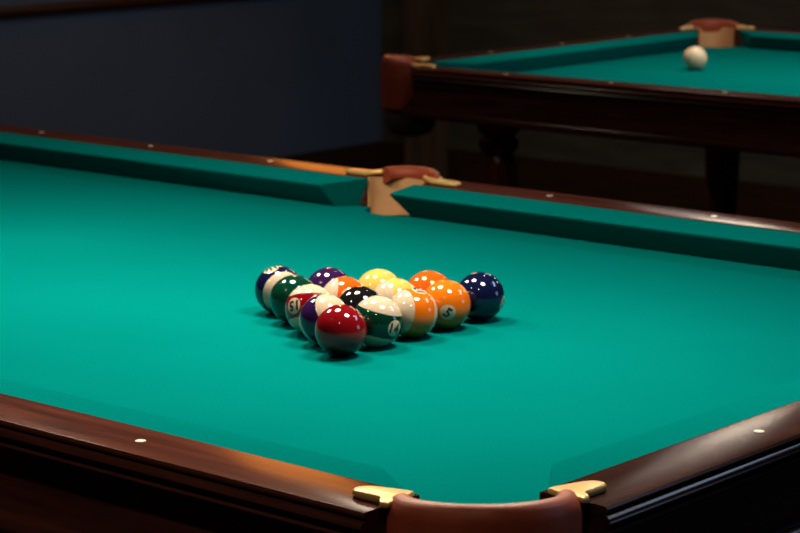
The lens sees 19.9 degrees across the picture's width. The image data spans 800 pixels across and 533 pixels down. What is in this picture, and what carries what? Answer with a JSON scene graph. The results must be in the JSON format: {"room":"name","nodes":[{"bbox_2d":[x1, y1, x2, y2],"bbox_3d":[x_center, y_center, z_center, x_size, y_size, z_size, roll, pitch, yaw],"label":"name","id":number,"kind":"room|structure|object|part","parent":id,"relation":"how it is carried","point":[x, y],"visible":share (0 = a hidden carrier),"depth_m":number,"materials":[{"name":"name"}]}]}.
{"room":"games hall","nodes":[
{"label":"games hall","id":0,"kind":"room"},
{"bbox_2d":[0,0,381,157],"bbox_3d":[-3.046,-1.119,5.711,0.100,2.780,8.900,9,14,40],"label":"wall","id":1,"kind":"structure","parent":0,"point":[264,78],"depth_m":8.42,"materials":[{"name":"blue paint"}]},
{"bbox_2d":[0,0,229,18],"bbox_3d":[-2.997,-0.487,5.791,0.020,0.040,8.900,9,14,40],"label":"trim","id":2,"kind":"structure","parent":1,"relation":"attached to","point":[32,10],"depth_m":7.90,"materials":[{"name":"brown wood"}]},
{"bbox_2d":[276,141,383,169],"bbox_3d":[-2.995,0.194,5.922,0.018,0.120,8.900,9,14,40],"label":"baseboard","id":3,"kind":"structure","parent":1,"relation":"attached to","point":[369,156],"depth_m":9.05,"materials":[{"name":"brown wood"}]},
{"bbox_2d":[381,0,799,187],"bbox_3d":[3.191,-1.248,6.219,8.800,2.780,0.100,9,14,40],"label":"wall","id":4,"kind":"structure","parent":0,"point":[475,25],"depth_m":8.47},
{"bbox_2d":[403,0,450,178],"bbox_3d":[0.101,-1.718,8.773,0.190,2.780,0.060,9,14,40],"label":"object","id":5,"kind":"structure","parent":4,"relation":"attached to","point":[426,22],"depth_m":8.93,"materials":[{"name":"brown wood"}]},
{"bbox_2d":[383,141,799,222],"bbox_3d":[3.166,0.068,6.418,8.582,0.120,0.018,9,14,40],"label":"baseboard","id":6,"kind":"structure","parent":4,"relation":"attached to","point":[759,200],"depth_m":8.42,"materials":[{"name":"brown wood"}]},
{"bbox_3d":[0.236,0.814,3.164,8.800,0.100,9.100,9,14,40],"label":"floor","id":7,"kind":"structure","parent":0,"visible":0},
{"bbox_2d":[0,124,799,532],"bbox_3d":[-0.411,0.355,3.066,2.496,0.845,1.379,9,14,40],"label":"pool table","id":8,"kind":"object","parent":7,"relation":"on","point":[637,370],"visible":0.98,"depth_m":2.47,"materials":[{"name":"green fabric"}]},
{"bbox_2d":[0,132,367,205],"bbox_3d":[-0.460,-0.171,3.804,1.044,0.044,0.058,9,14,40],"label":"cushion","id":9,"kind":"object","parent":8,"relation":"on","point":[241,179],"depth_m":3.69,"materials":[{"name":"green fabric"}]},
{"bbox_3d":[-0.424,-0.183,3.857,1.046,0.044,0.070,9,14,40],"label":"rail","id":10,"kind":"part","parent":8,"relation":"part of","materials":[{"name":"brown wood"}]},
{"bbox_2d":[0,378,404,489],"bbox_3d":[-0.373,0.136,2.192,1.064,0.044,0.058,9,14,40],"label":"cushion","id":11,"kind":"object","parent":8,"relation":"on","point":[297,459],"depth_m":2.00,"materials":[{"name":"green fabric"}]},
{"bbox_3d":[-0.406,0.145,2.136,1.058,0.044,0.070,9,14,40],"label":"rail","id":12,"kind":"part","parent":8,"relation":"part of","materials":[{"name":"brown wood"}]},
{"bbox_2d":[255,266,296,312],"bbox_3d":[-0.144,0.028,2.713,0.057,0.057,0.057,-5,12,-22],"label":"ball","id":13,"kind":"object","parent":8,"relation":"on","point":[267,279],"visible":0.44,"depth_m":2.69,"materials":[{"name":"multicoloured"}]},
{"bbox_2d":[270,275,312,322],"bbox_3d":[-0.123,0.038,2.657,0.057,0.057,0.057,-6,12,-26],"label":"ball","id":14,"kind":"object","parent":8,"relation":"on","point":[279,294],"visible":0.5,"depth_m":2.64,"materials":[{"name":"green plastic"}]},
{"bbox_2d":[285,284,329,332],"bbox_3d":[-0.103,0.049,2.601,0.057,0.057,0.057,-6,12,-26],"label":"ball","id":15,"kind":"object","parent":8,"relation":"on","point":[295,301],"visible":0.51,"depth_m":2.58,"materials":[{"name":"multicoloured"}]},
{"bbox_2d":[299,294,344,343],"bbox_3d":[-0.084,0.059,2.545,0.057,0.057,0.057,-5,12,-25],"label":"ball","id":16,"kind":"object","parent":8,"relation":"on","point":[313,307],"visible":0.52,"depth_m":2.53,"materials":[{"name":"multicoloured"}]},
{"bbox_2d":[309,267,347,287],"bbox_3d":[-0.084,0.029,2.701,0.057,0.057,0.057,-5,12,-22],"label":"ball","id":17,"kind":"object","parent":8,"relation":"on","point":[321,277],"visible":0.28,"depth_m":2.68,"materials":[{"name":"purple plastic"}]},
{"bbox_2d":[315,304,366,356],"bbox_3d":[-0.065,0.070,2.489,0.057,0.057,0.057,-6,12,-27],"label":"ball","id":18,"kind":"object","parent":8,"relation":"on","point":[340,329],"visible":1,"depth_m":2.47,"materials":[{"name":"red plastic"}]},
{"bbox_2d":[324,276,363,297],"bbox_3d":[-0.064,0.040,2.646,0.057,0.057,0.057,-6,12,-26],"label":"ball","id":19,"kind":"object","parent":8,"relation":"on","point":[336,287],"visible":0.2,"depth_m":2.63,"materials":[{"name":"multicoloured"}]},
{"bbox_2d":[339,286,379,307],"bbox_3d":[-0.045,0.051,2.590,0.057,0.057,0.057,-5,12,-21],"label":"ball","id":20,"kind":"object","parent":8,"relation":"on","point":[353,296],"visible":0.27,"depth_m":2.57,"materials":[{"name":"black plastic"}]},
{"bbox_2d":[358,269,396,288],"bbox_3d":[-0.025,0.031,2.690,0.057,0.057,0.057,-6,12,-26],"label":"ball","id":21,"kind":"object","parent":8,"relation":"on","point":[373,278],"visible":0.35,"depth_m":2.67,"materials":[{"name":"yellow plastic"}]},
{"bbox_2d":[355,296,402,346],"bbox_3d":[-0.025,0.061,2.534,0.057,0.057,0.057,-5,12,-23],"label":"ball","id":22,"kind":"object","parent":8,"relation":"on","point":[383,318],"visible":0.88,"depth_m":2.51,"materials":[{"name":"multicoloured"}]},
{"bbox_2d":[374,278,414,298],"bbox_3d":[-0.005,0.042,2.634,0.057,0.057,0.057,-5,12,-25],"label":"ball","id":23,"kind":"object","parent":8,"relation":"on","point":[388,288],"visible":0.16,"depth_m":2.62,"materials":[{"name":"yellow plastic"}]},
{"bbox_2d":[391,288,437,337],"bbox_3d":[0.014,0.052,2.579,0.057,0.057,0.057,-5,12,-24],"label":"ball","id":24,"kind":"object","parent":8,"relation":"on","point":[418,308],"visible":0.82,"depth_m":2.56,"materials":[{"name":"multicoloured"}]},
{"bbox_2d":[409,270,447,290],"bbox_3d":[0.034,0.033,2.679,0.057,0.057,0.057,-5,12,-22],"label":"ball","id":25,"kind":"object","parent":8,"relation":"on","point":[423,280],"visible":0.2,"depth_m":2.66,"materials":[{"name":"orange plastic"}]},
{"bbox_2d":[426,280,470,328],"bbox_3d":[0.053,0.044,2.623,0.057,0.057,0.057,-6,12,-26],"label":"ball","id":26,"kind":"object","parent":8,"relation":"on","point":[453,302],"visible":0.73,"depth_m":2.60,"materials":[{"name":"orange plastic"}]},
{"bbox_2d":[460,272,504,320],"bbox_3d":[0.094,0.035,2.667,0.057,0.057,0.057,-5,12,-24],"label":"ball","id":27,"kind":"object","parent":8,"relation":"on","point":[485,291],"visible":0.84,"depth_m":2.65,"materials":[{"name":"blue plastic"}]},
{"bbox_2d":[390,185,799,270],"bbox_3d":[0.402,-0.034,3.062,1.064,0.044,0.058,9,14,40],"label":"cushion","id":28,"kind":"object","parent":8,"relation":"on","point":[727,244],"depth_m":3.15,"materials":[{"name":"green fabric"}]},
{"bbox_3d":[0.454,-0.043,3.101,1.058,0.044,0.070,9,14,40],"label":"rail","id":29,"kind":"part","parent":8,"relation":"part of","materials":[{"name":"brown wood"}]},
{"bbox_3d":[0.500,0.126,2.209,0.070,0.044,1.100,9,14,40],"label":"rail","id":30,"kind":"part","parent":8,"relation":"part of","materials":[{"name":"brown wood"}]},
{"bbox_2d":[548,380,799,488],"bbox_3d":[0.452,0.120,2.251,0.058,0.044,1.080,9,14,40],"label":"cushion","id":31,"kind":"object","parent":8,"relation":"on","point":[618,456],"depth_m":1.99,"materials":[{"name":"green fabric"}]},
{"bbox_2d":[380,19,799,214],"bbox_3d":[1.311,-0.012,4.951,2.496,0.845,1.379,9,14,41],"label":"pool table","id":32,"kind":"object","parent":7,"relation":"on","point":[745,97],"visible":0.94,"depth_m":5.11,"materials":[{"name":"brown wood"}]},
{"bbox_3d":[0.228,-0.004,5.301,0.100,0.708,0.100,9,14,41],"label":"leg","id":33,"kind":"part","parent":32,"relation":"part of","materials":[{"name":"brown wood"}]},
{"bbox_3d":[0.402,-0.532,5.671,0.070,0.044,1.100,9,14,41],"label":"rail","id":34,"kind":"part","parent":32,"relation":"part of","materials":[{"name":"brown wood"}]},
{"bbox_2d":[431,30,696,71],"bbox_3d":[0.450,-0.523,5.630,0.058,0.044,1.080,9,14,41],"label":"cushion","id":35,"kind":"object","parent":32,"relation":"on","point":[613,50],"depth_m":5.61,"materials":[{"name":"green fabric"}]},
{"bbox_3d":[0.438,-0.363,4.783,1.046,0.044,0.070,9,14,41],"label":"rail","id":36,"kind":"part","parent":32,"relation":"part of","materials":[{"name":"brown wood"}]},
{"bbox_2d":[460,68,799,96],"bbox_3d":[0.487,-0.370,4.825,1.044,0.044,0.058,9,14,41],"label":"cushion","id":37,"kind":"object","parent":32,"relation":"on","point":[460,68],"depth_m":4.78,"materials":[{"name":"green fabric"}]},
{"bbox_2d":[683,46,706,69],"bbox_3d":[0.706,-0.498,5.453,0.057,0.057,0.057,9,14,40],"label":"cue ball","id":38,"kind":"object","parent":32,"relation":"on","point":[694,57],"visible":1,"depth_m":5.43,"materials":[{"name":"beige plastic"}]},
{"bbox_3d":[0.843,-0.136,5.981,0.100,0.708,0.100,9,14,41],"label":"leg","id":39,"kind":"part","parent":32,"relation":"part of","materials":[{"name":"brown wood"}]},
{"bbox_3d":[1.304,-0.550,5.742,1.046,0.044,0.070,9,14,41],"label":"rail","id":40,"kind":"part","parent":32,"relation":"part of","materials":[{"name":"brown wood"}]},
{"bbox_2d":[738,30,799,51],"bbox_3d":[1.268,-0.539,5.689,1.044,0.044,0.058,9,14,41],"label":"cushion","id":41,"kind":"object","parent":32,"relation":"on","point":[752,40],"depth_m":5.94,"materials":[{"name":"green fabric"}]}
]}

